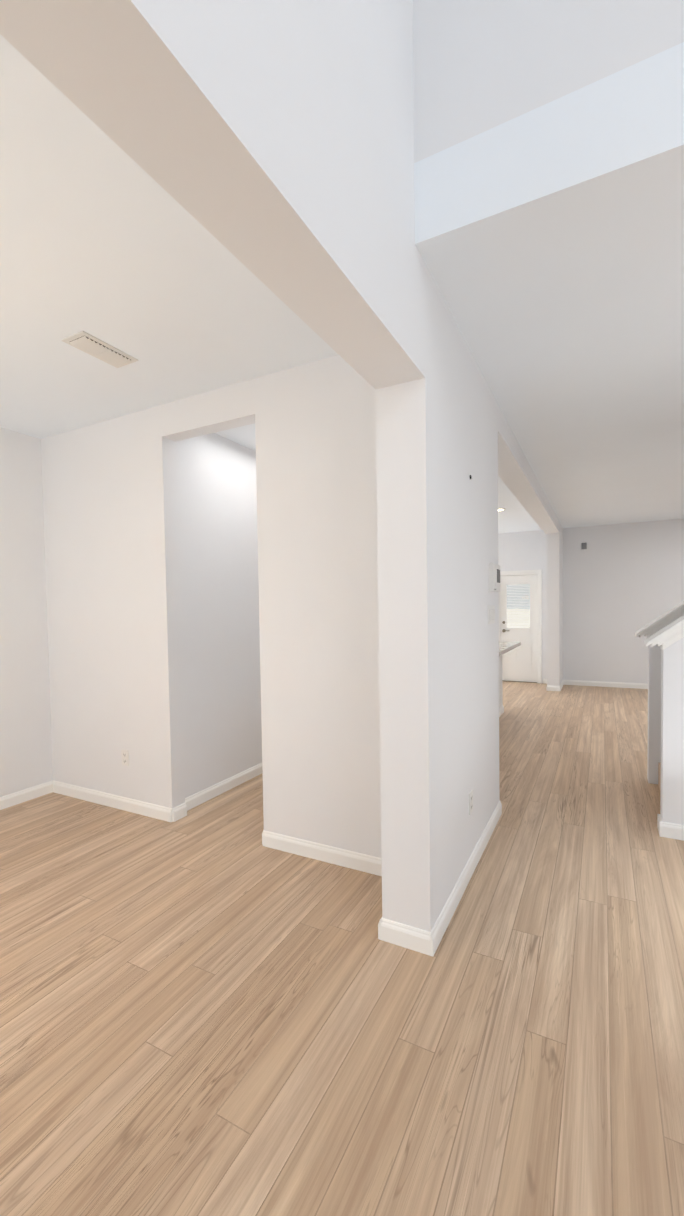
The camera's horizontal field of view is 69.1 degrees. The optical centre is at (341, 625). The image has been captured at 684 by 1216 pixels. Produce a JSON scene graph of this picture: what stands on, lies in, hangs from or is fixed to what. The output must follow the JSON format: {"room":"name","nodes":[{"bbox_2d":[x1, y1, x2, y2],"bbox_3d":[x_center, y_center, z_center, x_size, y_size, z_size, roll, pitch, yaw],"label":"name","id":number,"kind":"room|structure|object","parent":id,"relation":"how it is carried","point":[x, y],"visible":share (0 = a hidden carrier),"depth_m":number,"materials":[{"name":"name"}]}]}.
{"room":"entrance hall","nodes":[
{"label":"entrance hall","id":0,"kind":"room"},
{"bbox_2d":[0,427,52,796],"bbox_3d":[-1.866,-0.113,5.229,0.200,2.850,14.900,0,2,28],"label":"wall","id":1,"kind":"structure","parent":0,"point":[25,740],"depth_m":3.85,"materials":[{"name":"white paint"}]},
{"bbox_2d":[0,781,51,809],"bbox_3d":[-3.154,1.378,2.543,0.015,0.092,3.440,0,2,28],"label":"baseboard","id":2,"kind":"structure","parent":1,"relation":"attached to","point":[9,800],"depth_m":3.86,"materials":[{"name":"paint"}]},
{"bbox_2d":[41,355,381,857],"bbox_3d":[-0.974,-0.063,3.352,3.120,2.850,0.120,0,2,28],"label":"wall","id":3,"kind":"structure","parent":0,"point":[112,561],"depth_m":3.03,"materials":[{"name":"white paint"}]},
{"bbox_2d":[52,780,179,821],"bbox_3d":[-1.752,1.316,3.742,1.325,0.092,0.015,0,2,28],"label":"baseboard","id":4,"kind":"structure","parent":3,"relation":"attached to","point":[159,812],"depth_m":3.68,"materials":[{"name":"paint"}]},
{"bbox_2d":[121,749,128,765],"bbox_3d":[-1.591,0.972,3.645,0.072,0.116,0.009,0,2,28],"label":"outlet","id":5,"kind":"object","parent":3,"relation":"attached to","point":[125,757],"visible":1,"depth_m":3.64,"materials":[{"name":"white plastic"}]},
{"bbox_2d":[262,830,381,875],"bbox_3d":[-0.052,1.320,2.852,1.015,0.092,0.015,0,2,28],"label":"baseboard","id":6,"kind":"structure","parent":3,"relation":"attached to","point":[338,856],"depth_m":2.87,"materials":[{"name":"paint"}]},
{"bbox_2d":[176,433,261,797],"bbox_3d":[-0.891,-0.095,4.245,0.120,2.850,1.540,0,2,28],"label":"wall","id":7,"kind":"structure","parent":0,"point":[218,580],"depth_m":3.94,"materials":[{"name":"white paint"}]},
{"bbox_2d":[185,763,262,810],"bbox_3d":[-0.810,1.284,4.260,0.015,0.092,1.540,0,2,28],"label":"baseboard","id":8,"kind":"structure","parent":7,"relation":"attached to","point":[205,795],"depth_m":3.96,"materials":[{"name":"paint"}]},
{"bbox_2d":[0,0,499,931],"bbox_3d":[-0.708,-1.238,0.255,0.220,5.400,7.250,0,2,28],"label":"wall","id":9,"kind":"structure","parent":0,"point":[269,144],"depth_m":1.63,"materials":[{"name":"white paint"}]},
{"bbox_2d":[378,800,501,956],"bbox_3d":[0.645,1.309,2.850,0.250,0.092,1.620,0,2,28],"label":"baseboard","id":10,"kind":"structure","parent":9,"relation":"attached to","point":[411,937],"depth_m":2.19,"materials":[{"name":"paint"}]},
{"bbox_2d":[469,790,472,814],"bbox_3d":[0.706,0.968,2.719,0.009,0.116,0.072,0,2,28],"label":"outlet","id":11,"kind":"object","parent":9,"relation":"attached to","point":[470,801],"visible":1,"depth_m":2.71,"materials":[{"name":"white plastic"}]},
{"bbox_2d":[488,605,494,623],"bbox_3d":[0.945,-0.067,3.165,0.015,0.117,0.197,0,2,28],"label":"switch plate","id":12,"kind":"object","parent":9,"relation":"attached to","point":[491,614],"visible":0.98,"depth_m":3.16,"materials":[{"name":"white plastic"}]},
{"bbox_2d":[489,563,499,591],"bbox_3d":[0.999,-0.309,3.247,0.033,0.175,0.240,0,2,28],"label":"security keypad","id":13,"kind":"object","parent":9,"relation":"attached to","point":[494,577],"visible":1,"depth_m":3.17,"materials":[{"name":"white plastic"}]},
{"bbox_2d":[0,681,683,1215],"bbox_3d":[2.542,1.351,2.983,10.500,0.060,14.900,0,2,28],"label":"floor","id":14,"kind":"structure","parent":0,"point":[214,1007],"depth_m":1.80,"materials":[{"name":"brown wood"}]},
{"bbox_2d":[499,654,502,716],"bbox_3d":[1.261,0.801,5.558,0.500,0.905,3.114,0,2,28],"label":"base cabinet","id":15,"kind":"object","parent":14,"relation":"on","point":[500,655],"depth_m":6.68,"materials":[{"name":"paint"}]},
{"bbox_2d":[499,642,520,653],"bbox_3d":[1.395,0.321,5.629,0.730,0.045,3.400,0,2,28],"label":"countertop","id":16,"kind":"structure","parent":15,"relation":"on","point":[503,646],"depth_m":6.38,"materials":[{"name":"white stone"}]},
{"bbox_2d":[658,762,660,789],"bbox_3d":[4.483,-0.266,2.419,4.895,3.150,0.880,0,2,28],"label":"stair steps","id":17,"kind":"structure","parent":14,"relation":"on","point":[659,774],"depth_m":3.91,"materials":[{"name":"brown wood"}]},
{"bbox_2d":[0,34,683,533],"bbox_3d":[2.495,-1.677,2.880,10.100,0.300,14.900,0,2,28],"label":"ceiling","id":18,"kind":"structure","parent":0,"point":[550,242],"depth_m":2.14,"materials":[{"name":"paint"}]},
{"bbox_2d":[62,331,137,367],"bbox_3d":[-1.277,-1.452,2.639,0.170,0.016,0.330,0,2,28],"label":"ceiling vent","id":19,"kind":"object","parent":18,"relation":"in","point":[87,343],"visible":1,"depth_m":2.61,"materials":[{"name":"white metal"}]},
{"bbox_2d":[498,405,558,533],"bbox_3d":[2.257,-1.536,5.919,0.220,0.180,5.550,0,2,28],"label":"header beam","id":20,"kind":"structure","parent":18,"relation":"attached to","point":[516,475],"depth_m":4.88,"materials":[{"name":"white paint"}]},
{"bbox_2d":[413,0,683,162],"bbox_3d":[3.192,-2.879,0.387,6.560,2.250,0.120,0,2,28],"label":"wall","id":21,"kind":"structure","parent":0,"point":[480,66],"depth_m":1.72,"materials":[{"name":"white paint"}]},
{"bbox_2d":[547,522,562,685],"bbox_3d":[3.762,-0.320,8.769,0.190,2.850,0.800,0,2,28],"label":"wall","id":22,"kind":"structure","parent":0,"point":[554,609],"depth_m":8.43,"materials":[{"name":"white paint"}]},
{"bbox_2d":[498,519,683,683],"bbox_3d":[5.593,-0.335,8.375,10.100,2.850,0.200,0,2,28],"label":"wall","id":23,"kind":"structure","parent":0,"point":[623,583],"depth_m":8.73,"materials":[{"name":"white paint"}]},
{"bbox_2d":[500,575,536,681],"bbox_3d":[3.368,0.063,9.495,0.670,2.023,0.098,0,2,28],"label":"back door","id":24,"kind":"structure","parent":23,"relation":"in","point":[519,663],"depth_m":9.49,"materials":[{"name":"paint"}]},
{"bbox_2d":[499,570,541,683],"bbox_3d":[3.389,0.024,9.534,0.844,2.122,0.216,0,2,28],"label":"door frame","id":25,"kind":"structure","parent":23,"relation":"attached to","point":[539,616],"depth_m":9.28,"materials":[{"name":"paint"}]},
{"bbox_2d":[559,680,563,690],"bbox_3d":[3.862,1.059,8.743,0.015,0.092,0.775,0,2,28],"label":"baseboard","id":26,"kind":"structure","parent":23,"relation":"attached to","point":[562,683],"depth_m":8.63,"materials":[{"name":"paint"}]},
{"bbox_2d":[582,543,586,548],"bbox_3d":[4.317,-1.413,8.864,0.080,0.110,0.035,0,2,28],"label":"sensor","id":27,"kind":"object","parent":23,"relation":"attached to","point":[584,545],"visible":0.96,"depth_m":8.85,"materials":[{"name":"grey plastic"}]},
{"bbox_2d":[564,680,647,688],"bbox_3d":[6.956,1.050,7.599,6.560,0.092,0.015,0,2,28],"label":"baseboard","id":28,"kind":"structure","parent":23,"relation":"attached to","point":[600,684],"depth_m":8.78,"materials":[{"name":"paint"}]},
{"bbox_2d":[647,645,660,783],"bbox_3d":[4.974,-0.135,2.755,5.585,2.850,0.120,0,2,28],"label":"wall","id":29,"kind":"structure","parent":0,"point":[654,709],"depth_m":4.01,"materials":[{"name":"white paint"}]},
{"bbox_2d":[635,601,683,637],"bbox_3d":[3.498,-0.850,3.497,2.468,1.934,0.220,0,2,28],"label":"trim","id":30,"kind":"structure","parent":29,"relation":"attached to","point":[673,614],"depth_m":3.95,"materials":[{"name":"paint"}]},
{"bbox_2d":[660,637,683,824],"bbox_3d":[4.492,-0.096,1.834,5.585,2.850,0.120,0,2,28],"label":"wall","id":31,"kind":"structure","parent":0,"point":[672,741],"depth_m":3.08,"materials":[{"name":"white paint"}]},
{"bbox_2d":[644,615,683,649],"bbox_3d":[3.016,-0.811,2.576,2.468,1.934,0.220,0,2,28],"label":"trim","id":32,"kind":"structure","parent":31,"relation":"attached to","point":[670,634],"depth_m":3.06,"materials":[{"name":"paint"}]},
{"bbox_2d":[657,814,683,840],"bbox_3d":[4.507,1.282,1.884,5.600,0.092,0.150,0,2,28],"label":"baseboard","id":33,"kind":"structure","parent":31,"relation":"attached to","point":[670,830],"depth_m":3.09,"materials":[{"name":"paint"}]},
{"label":"outside","id":34,"kind":"structure","parent":0,"visible":0},
{"bbox_2d":[507,584,529,627],"bbox_3d":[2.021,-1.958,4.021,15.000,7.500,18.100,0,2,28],"label":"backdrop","id":35,"kind":"structure","parent":34,"point":[517,601],"depth_m":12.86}
]}

